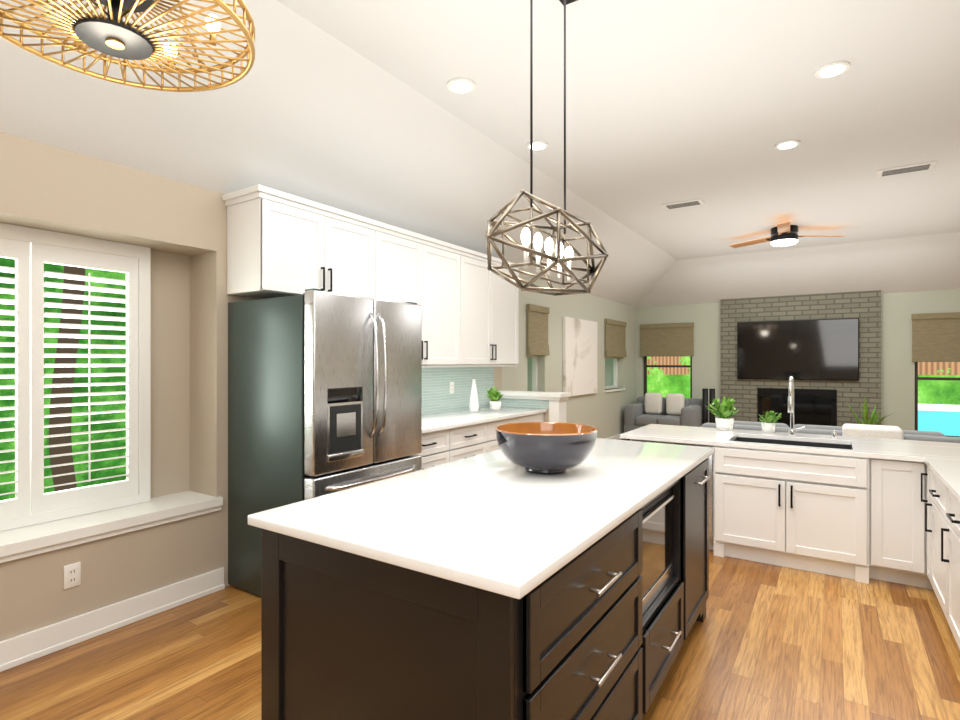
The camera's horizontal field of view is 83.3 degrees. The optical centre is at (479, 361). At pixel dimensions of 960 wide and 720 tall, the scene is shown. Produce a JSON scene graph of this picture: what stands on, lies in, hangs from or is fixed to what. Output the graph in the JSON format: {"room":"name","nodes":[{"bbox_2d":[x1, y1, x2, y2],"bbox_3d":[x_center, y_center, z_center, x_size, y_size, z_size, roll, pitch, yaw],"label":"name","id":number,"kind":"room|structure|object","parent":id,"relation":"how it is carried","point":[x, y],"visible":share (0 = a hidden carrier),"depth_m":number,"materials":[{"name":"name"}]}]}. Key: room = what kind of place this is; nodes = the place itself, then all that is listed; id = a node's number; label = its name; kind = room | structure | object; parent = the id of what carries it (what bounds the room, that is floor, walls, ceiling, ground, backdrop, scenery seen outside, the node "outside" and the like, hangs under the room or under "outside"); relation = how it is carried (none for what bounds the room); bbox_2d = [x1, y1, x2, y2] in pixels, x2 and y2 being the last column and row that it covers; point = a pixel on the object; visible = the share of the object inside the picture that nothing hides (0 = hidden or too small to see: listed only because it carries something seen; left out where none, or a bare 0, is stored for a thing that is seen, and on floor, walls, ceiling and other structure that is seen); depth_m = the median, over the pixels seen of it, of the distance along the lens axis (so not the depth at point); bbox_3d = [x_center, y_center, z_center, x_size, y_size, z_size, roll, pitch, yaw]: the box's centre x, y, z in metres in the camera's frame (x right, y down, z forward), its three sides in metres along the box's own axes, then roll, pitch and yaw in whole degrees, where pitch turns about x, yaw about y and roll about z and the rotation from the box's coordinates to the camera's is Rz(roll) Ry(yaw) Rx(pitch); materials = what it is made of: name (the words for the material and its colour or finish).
{"room":"kitchen","nodes":[
{"label":"kitchen","id":0,"kind":"room"},
{"bbox_2d":[0,132,635,641],"bbox_3d":[-0.819,0.175,4.759,0.350,2.410,13.950,0,0,33],"label":"wall","id":1,"kind":"structure","parent":0,"point":[178,228],"depth_m":3.23,"materials":[{"name":"paint"}]},
{"bbox_2d":[64,562,80,589],"bbox_3d":[-1.994,1.045,2.641,0.008,0.114,0.070,0,0,33],"label":"outlet","id":2,"kind":"object","parent":1,"relation":"attached to","point":[72,575],"visible":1,"depth_m":2.64,"materials":[{"name":"white plastic"}]},
{"bbox_2d":[0,223,150,530],"bbox_3d":[-2.539,0.073,2.293,0.082,1.482,2.120,0,0,33],"label":"window shutters","id":3,"kind":"object","parent":1,"relation":"attached to","point":[31,251],"visible":1,"depth_m":2.83,"materials":[{"name":"white wood"}]},
{"bbox_2d":[0,491,222,562],"bbox_3d":[-2.400,0.856,2.274,0.335,0.079,2.580,0,0,33],"label":"sill","id":4,"kind":"structure","parent":1,"relation":"attached to","point":[23,542],"depth_m":2.78,"materials":[{"name":"white wood"}]},
{"bbox_2d":[0,567,224,671],"bbox_3d":[-2.916,1.315,1.225,0.023,0.130,4.940,0,0,33],"label":"baseboard","id":5,"kind":"structure","parent":1,"relation":"attached to","point":[33,644],"depth_m":2.74,"materials":[{"name":"white wood"}]},
{"bbox_2d":[223,188,377,298],"bbox_3d":[-1.154,-0.699,3.604,0.352,0.568,0.920,0,0,33],"label":"upper cabinet","id":6,"kind":"object","parent":1,"relation":"attached to","point":[281,244],"depth_m":3.32,"materials":[{"name":"white wood"}]},
{"bbox_2d":[378,224,465,366],"bbox_3d":[-0.611,-0.478,4.431,0.352,1.008,1.177,0,0,33],"label":"upper cabinet","id":7,"kind":"object","parent":1,"relation":"attached to","point":[429,274],"depth_m":4.43,"materials":[{"name":"white wood"}]},
{"bbox_2d":[450,382,453,393],"bbox_3d":[-0.273,0.250,5.244,0.008,0.114,0.070,0,0,33],"label":"outlet","id":8,"kind":"object","parent":1,"relation":"attached to","point":[451,387],"visible":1,"depth_m":5.24,"materials":[{"name":"white plastic"}]},
{"bbox_2d":[422,367,493,414],"bbox_3d":[-0.446,0.253,4.998,0.009,0.465,2.159,0,0,33],"label":"backsplash","id":9,"kind":"structure","parent":1,"relation":"attached to","point":[437,397],"depth_m":5.26,"materials":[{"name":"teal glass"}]},
{"bbox_2d":[466,252,518,366],"bbox_3d":[-0.046,-0.478,5.290,0.352,1.008,1.112,0,0,33],"label":"upper cabinet","id":10,"kind":"object","parent":1,"relation":"attached to","point":[492,302],"depth_m":5.18,"materials":[{"name":"white wood"}]},
{"bbox_2d":[527,355,537,391],"bbox_3d":[0.651,-0.062,6.796,0.190,1.115,0.530,0,0,33],"label":"window","id":11,"kind":"structure","parent":1,"relation":"in","point":[534,372],"depth_m":6.99,"materials":[{"name":"white"}]},
{"bbox_2d":[526,304,549,355],"bbox_3d":[0.730,-0.390,6.745,0.050,0.620,0.540,0,0,33],"label":"window blind","id":12,"kind":"object","parent":1,"relation":"attached to","point":[537,331],"visible":1,"depth_m":6.70,"materials":[{"name":"beige fabric"}]},
{"bbox_2d":[563,317,596,395],"bbox_3d":[1.478,-0.070,7.892,0.041,1.100,1.190,0,0,33],"label":"picture","id":13,"kind":"object","parent":1,"relation":"attached to","point":[579,356],"visible":0.86,"depth_m":7.79,"materials":[{"name":"fabric"}]},
{"bbox_2d":[604,357,624,391],"bbox_3d":[2.224,-0.062,9.191,0.190,1.115,0.960,0,0,33],"label":"window","id":14,"kind":"structure","parent":1,"relation":"in","point":[613,387],"depth_m":9.55,"materials":[{"name":"white"}]},
{"bbox_2d":[604,319,626,356],"bbox_3d":[2.303,-0.390,9.139,0.050,0.620,0.970,0,0,33],"label":"window blind","id":15,"kind":"object","parent":1,"relation":"attached to","point":[615,338],"visible":1,"depth_m":9.07,"materials":[{"name":"beige fabric"}]},
{"bbox_2d":[606,433,625,439],"bbox_3d":[1.603,1.315,8.104,0.022,0.130,4.900,0,0,33],"label":"baseboard","id":16,"kind":"structure","parent":1,"relation":"attached to","point":[617,437],"depth_m":9.23,"materials":[{"name":"white"}]},
{"bbox_2d":[0,439,959,719],"bbox_3d":[1.751,1.430,3.071,6.600,0.100,13.950,0,0,33],"label":"floor","id":17,"kind":"structure","parent":0,"point":[762,641],"depth_m":2.48,"materials":[{"name":"brown wood"}]},
{"bbox_2d":[228,288,421,596],"bbox_3d":[-0.940,0.491,3.460,0.868,1.777,0.905,0,0,33],"label":"fridge","id":18,"kind":"object","parent":17,"relation":"on","point":[324,393],"visible":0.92,"depth_m":3.14,"materials":[{"name":"grey metal"}]},
{"bbox_2d":[415,430,450,469],"bbox_3d":[-0.638,0.948,4.139,0.606,0.865,0.543,0,0,33],"label":"base cabinet","id":19,"kind":"object","parent":17,"relation":"on","point":[436,448],"depth_m":4.06,"materials":[{"name":"white wood"}]},
{"bbox_2d":[451,422,490,461],"bbox_3d":[-0.340,0.948,4.593,0.606,0.865,0.542,0,0,33],"label":"base cabinet","id":20,"kind":"object","parent":17,"relation":"on","point":[451,436],"depth_m":4.44,"materials":[{"name":"white wood"}]},
{"bbox_2d":[422,406,546,433],"bbox_3d":[-0.177,0.498,4.810,0.644,0.035,2.174,0,0,33],"label":"countertop","id":21,"kind":"structure","parent":20,"relation":"on","point":[452,420],"depth_m":4.75,"materials":[{"name":"white stone"}]},
{"bbox_2d":[469,379,478,411],"bbox_3d":[-0.058,0.324,5.198,0.096,0.310,0.096,0,0,33],"label":"vase","id":22,"kind":"object","parent":21,"relation":"on","point":[473,404],"depth_m":5.17,"materials":[{"name":"white ceramic"}]},
{"bbox_2d":[485,386,503,409],"bbox_3d":[0.152,0.358,5.399,0.201,0.242,0.264,0,0,33],"label":"potted plant","id":23,"kind":"object","parent":21,"relation":"on","point":[494,396],"visible":1,"depth_m":5.33,"materials":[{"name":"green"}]},
{"bbox_2d":[261,450,713,719],"bbox_3d":[0.302,0.938,2.279,0.949,0.886,2.131,0,0,33],"label":"kitchen island","id":24,"kind":"object","parent":17,"relation":"on","point":[344,636],"depth_m":1.47,"materials":[{"name":"wood"}]},
{"bbox_2d":[248,438,713,601],"bbox_3d":[0.283,0.479,2.288,0.945,0.030,2.170,0,0,33],"label":"island countertop","id":25,"kind":"structure","parent":24,"relation":"on","point":[490,524],"depth_m":1.66,"materials":[{"name":"white stone"}]},
{"bbox_2d":[495,422,597,474],"bbox_3d":[0.281,0.372,2.308,0.438,0.184,0.438,0,0,33],"label":"bowl","id":26,"kind":"object","parent":25,"relation":"on","point":[548,448],"visible":1,"depth_m":2.16,"materials":[{"name":"black ceramic"}]},
{"bbox_2d":[491,418,518,451],"bbox_3d":[-0.042,0.948,5.046,0.606,0.865,0.543,0,0,33],"label":"base cabinet","id":27,"kind":"object","parent":17,"relation":"on","point":[494,445],"depth_m":4.78,"materials":[{"name":"white wood"}]},
{"bbox_2d":[519,414,543,421],"bbox_3d":[0.256,0.948,5.500,0.606,0.865,0.543,0,0,33],"label":"base cabinet","id":28,"kind":"object","parent":17,"relation":"on","point":[530,417],"depth_m":5.37,"materials":[{"name":"white wood"}]},
{"bbox_2d":[624,393,701,440],"bbox_3d":[3.190,0.960,9.358,1.140,0.840,0.920,0,0,33],"label":"sofa","id":29,"kind":"object","parent":17,"relation":"on","point":[678,409],"visible":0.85,"depth_m":9.23,"materials":[{"name":"grey fabric"}]},
{"bbox_2d":[624,436,727,556],"bbox_3d":[1.600,0.988,4.253,0.688,0.785,0.640,0,0,33],"label":"base cabinet","id":30,"kind":"object","parent":17,"relation":"on","point":[718,461],"depth_m":3.83,"materials":[{"name":"white wood"}]},
{"bbox_2d":[702,388,714,423],"bbox_3d":[3.858,0.915,9.111,0.214,0.930,0.104,0,0,33],"label":"speakers","id":31,"kind":"object","parent":17,"relation":"on","point":[705,402],"visible":0.48,"depth_m":9.10,"materials":[{"name":"black plastic"}]},
{"bbox_2d":[724,476,867,583],"bbox_3d":[2.195,1.099,3.836,0.876,0.563,0.597,0,0,33],"label":"base cabinet","id":32,"kind":"object","parent":17,"relation":"on","point":[861,509],"depth_m":3.56,"materials":[{"name":"white wood"}]},
{"bbox_2d":[701,421,959,442],"bbox_3d":[3.437,0.980,5.364,2.200,0.800,1.005,0,0,33],"label":"sofa","id":33,"kind":"object","parent":17,"relation":"on","point":[875,431],"visible":0.21,"depth_m":4.84,"materials":[{"name":"grey fabric"}]},
{"bbox_2d":[847,396,895,424],"bbox_3d":[5.485,0.926,7.575,0.579,0.908,0.675,0,0,33],"label":"floor plant","id":34,"kind":"object","parent":17,"relation":"on","point":[871,421],"visible":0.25,"depth_m":7.57,"materials":[{"name":"green plant"}]},
{"bbox_2d":[852,456,911,585],"bbox_3d":[2.681,0.988,3.546,0.368,0.785,0.635,0,0,33],"label":"base cabinet","id":35,"kind":"object","parent":17,"relation":"on","point":[887,480],"depth_m":3.33,"materials":[{"name":"white wood"}]},
{"bbox_2d":[620,424,959,459],"bbox_3d":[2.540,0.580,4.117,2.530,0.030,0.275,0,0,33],"label":"countertop","id":36,"kind":"structure","parent":35,"relation":"on","point":[799,436],"depth_m":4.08,"materials":[{"name":"white stone"}]},
{"bbox_2d":[705,396,740,430],"bbox_3d":[2.014,0.421,4.486,0.283,0.286,0.267,0,0,33],"label":"potted plant","id":37,"kind":"object","parent":36,"relation":"on","point":[723,411],"visible":1,"depth_m":4.45,"materials":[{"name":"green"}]},
{"bbox_2d":[758,411,780,432],"bbox_3d":[2.316,0.473,4.313,0.170,0.183,0.204,0,0,33],"label":"potted plant","id":38,"kind":"object","parent":36,"relation":"on","point":[769,419],"visible":1,"depth_m":4.28,"materials":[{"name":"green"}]},
{"bbox_2d":[728,436,851,487],"bbox_3d":[2.222,0.699,3.877,0.760,0.232,0.495,0,0,33],"label":"sink","id":39,"kind":"object","parent":36,"relation":"in","point":[804,466],"depth_m":3.61,"materials":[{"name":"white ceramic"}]},
{"bbox_2d":[924,456,959,503],"bbox_3d":[2.150,0.580,1.843,0.685,0.030,2.795,0,0,33],"label":"countertop","id":40,"kind":"structure","parent":35,"relation":"on","point":[946,471],"depth_m":2.81,"materials":[{"name":"white stone"}]},
{"bbox_2d":[912,460,927,588],"bbox_3d":[2.851,0.988,2.982,0.705,0.785,0.230,0,0,33],"label":"base cabinet","id":41,"kind":"object","parent":17,"relation":"on","point":[919,469],"depth_m":3.24,"materials":[{"name":"white wood"}]},
{"bbox_2d":[928,472,939,602],"bbox_3d":[2.693,0.988,2.682,0.640,0.785,0.655,0,0,33],"label":"base cabinet","id":42,"kind":"object","parent":17,"relation":"on","point":[933,484],"depth_m":3.01,"materials":[{"name":"white wood"}]},
{"bbox_2d":[940,484,959,649],"bbox_3d":[2.396,0.988,2.231,0.640,0.785,0.675,0,0,33],"label":"base cabinet","id":43,"kind":"object","parent":17,"relation":"on","point":[949,510],"depth_m":2.58,"materials":[{"name":"white wood"}]},
{"bbox_2d":[0,0,959,306],"bbox_3d":[1.751,-1.370,3.071,6.600,0.680,13.950,0,0,33],"label":"ceiling","id":44,"kind":"structure","parent":0,"point":[356,106],"depth_m":3.40,"materials":[{"name":"white paint"}]},
{"bbox_2d":[0,0,254,91],"bbox_3d":[-1.123,-1.317,1.663,0.798,0.684,0.798,0,0,33],"label":"chandelier","id":45,"kind":"object","parent":44,"relation":"hanging from","point":[112,34],"visible":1,"depth_m":1.72,"materials":[{"name":"gold metal"}]},
{"bbox_2d":[447,78,474,93],"bbox_3d":[-0.114,-1.653,3.237,0.170,0.013,0.170,0,0,33],"label":"recessed light","id":46,"kind":"object","parent":44,"relation":"in","point":[461,85],"visible":0.98,"depth_m":3.22,"materials":[{"name":"white"}]},
{"bbox_2d":[526,141,547,150],"bbox_3d":[0.438,-1.653,4.131,0.170,0.013,0.170,0,0,33],"label":"recessed light","id":47,"kind":"object","parent":44,"relation":"in","point":[539,145],"visible":0.79,"depth_m":4.11,"materials":[{"name":"white"}]},
{"bbox_2d":[485,0,607,295],"bbox_3d":[0.284,-0.963,2.222,0.343,1.393,0.860,0,0,33],"label":"cage pendant light","id":48,"kind":"object","parent":44,"relation":"hanging from","point":[526,240],"visible":1,"depth_m":2.11,"materials":[{"name":"grey metal"}]},
{"bbox_2d":[661,199,704,209],"bbox_3d":[2.133,-1.653,5.673,0.400,0.012,0.200,0,0,33],"label":"ceiling vent","id":49,"kind":"object","parent":44,"relation":"in","point":[689,203],"visible":1,"depth_m":5.65,"materials":[{"name":"white metal"}]},
{"bbox_2d":[775,140,799,149],"bbox_3d":[2.341,-1.653,4.113,0.170,0.013,0.170,0,0,33],"label":"recessed light","id":50,"kind":"object","parent":44,"relation":"in","point":[786,144],"visible":0.96,"depth_m":4.09,"materials":[{"name":"white"}]},
{"bbox_2d":[729,221,845,247],"bbox_3d":[3.681,-1.560,6.586,1.306,0.199,1.170,0,0,33],"label":"ceiling fan","id":51,"kind":"object","parent":44,"relation":"hanging from","point":[784,234],"visible":1,"depth_m":6.62,"materials":[{"name":"brown wood"}]},
{"bbox_2d":[815,61,849,78],"bbox_3d":[1.996,-1.653,3.060,0.170,0.013,0.170,0,0,33],"label":"recessed light","id":52,"kind":"object","parent":44,"relation":"in","point":[832,69],"visible":1,"depth_m":3.04,"materials":[{"name":"white"}]},
{"bbox_2d":[876,161,936,177],"bbox_3d":[3.660,-1.653,4.646,0.400,0.012,0.200,0,0,33],"label":"ceiling vent","id":53,"kind":"object","parent":44,"relation":"in","point":[907,169],"visible":0.98,"depth_m":4.62,"materials":[{"name":"white metal"}]},
{"bbox_2d":[491,390,570,422],"bbox_3d":[0.534,0.850,5.743,0.829,1.060,0.260,0,0,33],"label":"wall","id":54,"kind":"structure","parent":0,"point":[553,404],"depth_m":5.57,"materials":[{"name":"paint"}]},
{"bbox_2d":[636,289,959,429],"bbox_3d":[5.451,0.175,8.657,6.550,2.410,0.250,0,0,33],"label":"wall","id":55,"kind":"structure","parent":0,"point":[898,309],"depth_m":8.09,"materials":[{"name":"grey paint"}]},
{"bbox_2d":[640,322,693,356],"bbox_3d":[3.389,-0.400,9.826,0.950,0.600,0.050,0,0,33],"label":"window blind","id":56,"kind":"object","parent":55,"relation":"attached to","point":[670,339],"visible":0.98,"depth_m":9.81,"materials":[{"name":"beige fabric"}]},
{"bbox_2d":[644,356,691,397],"bbox_3d":[3.436,0.098,9.897,0.940,1.435,0.170,0,0,33],"label":"window","id":57,"kind":"structure","parent":55,"relation":"in","point":[645,374],"depth_m":9.98,"materials":[{"name":"brown metal"}]},
{"bbox_2d":[912,312,959,361],"bbox_3d":[6.724,-0.350,7.636,0.970,0.700,0.050,0,0,33],"label":"window blind","id":58,"kind":"object","parent":55,"relation":"attached to","point":[935,337],"visible":1,"depth_m":7.75,"materials":[{"name":"beige fabric"}]},
{"bbox_2d":[915,362,959,436],"bbox_3d":[6.771,0.263,7.706,0.960,1.765,0.170,0,0,33],"label":"window","id":59,"kind":"structure","parent":55,"relation":"in","point":[917,378],"depth_m":7.95,"materials":[{"name":"brown metal"}]},
{"bbox_2d":[720,290,880,426],"bbox_3d":[4.987,0.153,8.560,2.220,2.453,0.419,0,0,33],"label":"wall","id":60,"kind":"structure","parent":0,"point":[821,402],"depth_m":8.58,"materials":[{"name":"brick"}]},
{"bbox_2d":[737,318,858,380],"bbox_3d":[5.049,-0.190,8.655,1.680,0.950,0.050,0,0,33],"label":"tv","id":61,"kind":"object","parent":60,"relation":"attached to","point":[823,349],"visible":1,"depth_m":8.60,"materials":[{"name":"black plastic"}]},
{"label":"outside","id":62,"kind":"structure","parent":0,"visible":0},
{"bbox_2d":[0,257,125,500],"bbox_3d":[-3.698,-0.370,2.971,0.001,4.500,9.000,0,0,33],"label":"garden","id":63,"kind":"object","parent":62,"point":[8,445],"depth_m":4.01,"materials":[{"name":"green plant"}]},
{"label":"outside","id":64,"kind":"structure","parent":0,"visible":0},
{"bbox_2d":[647,356,689,397],"bbox_3d":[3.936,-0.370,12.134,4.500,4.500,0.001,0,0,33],"label":"garden","id":65,"kind":"object","parent":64,"point":[664,381],"depth_m":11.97,"materials":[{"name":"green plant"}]},
{"bbox_2d":[918,362,959,435],"bbox_3d":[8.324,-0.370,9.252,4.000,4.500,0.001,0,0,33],"label":"garden","id":66,"kind":"object","parent":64,"point":[938,405],"depth_m":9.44,"materials":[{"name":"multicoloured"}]}
]}

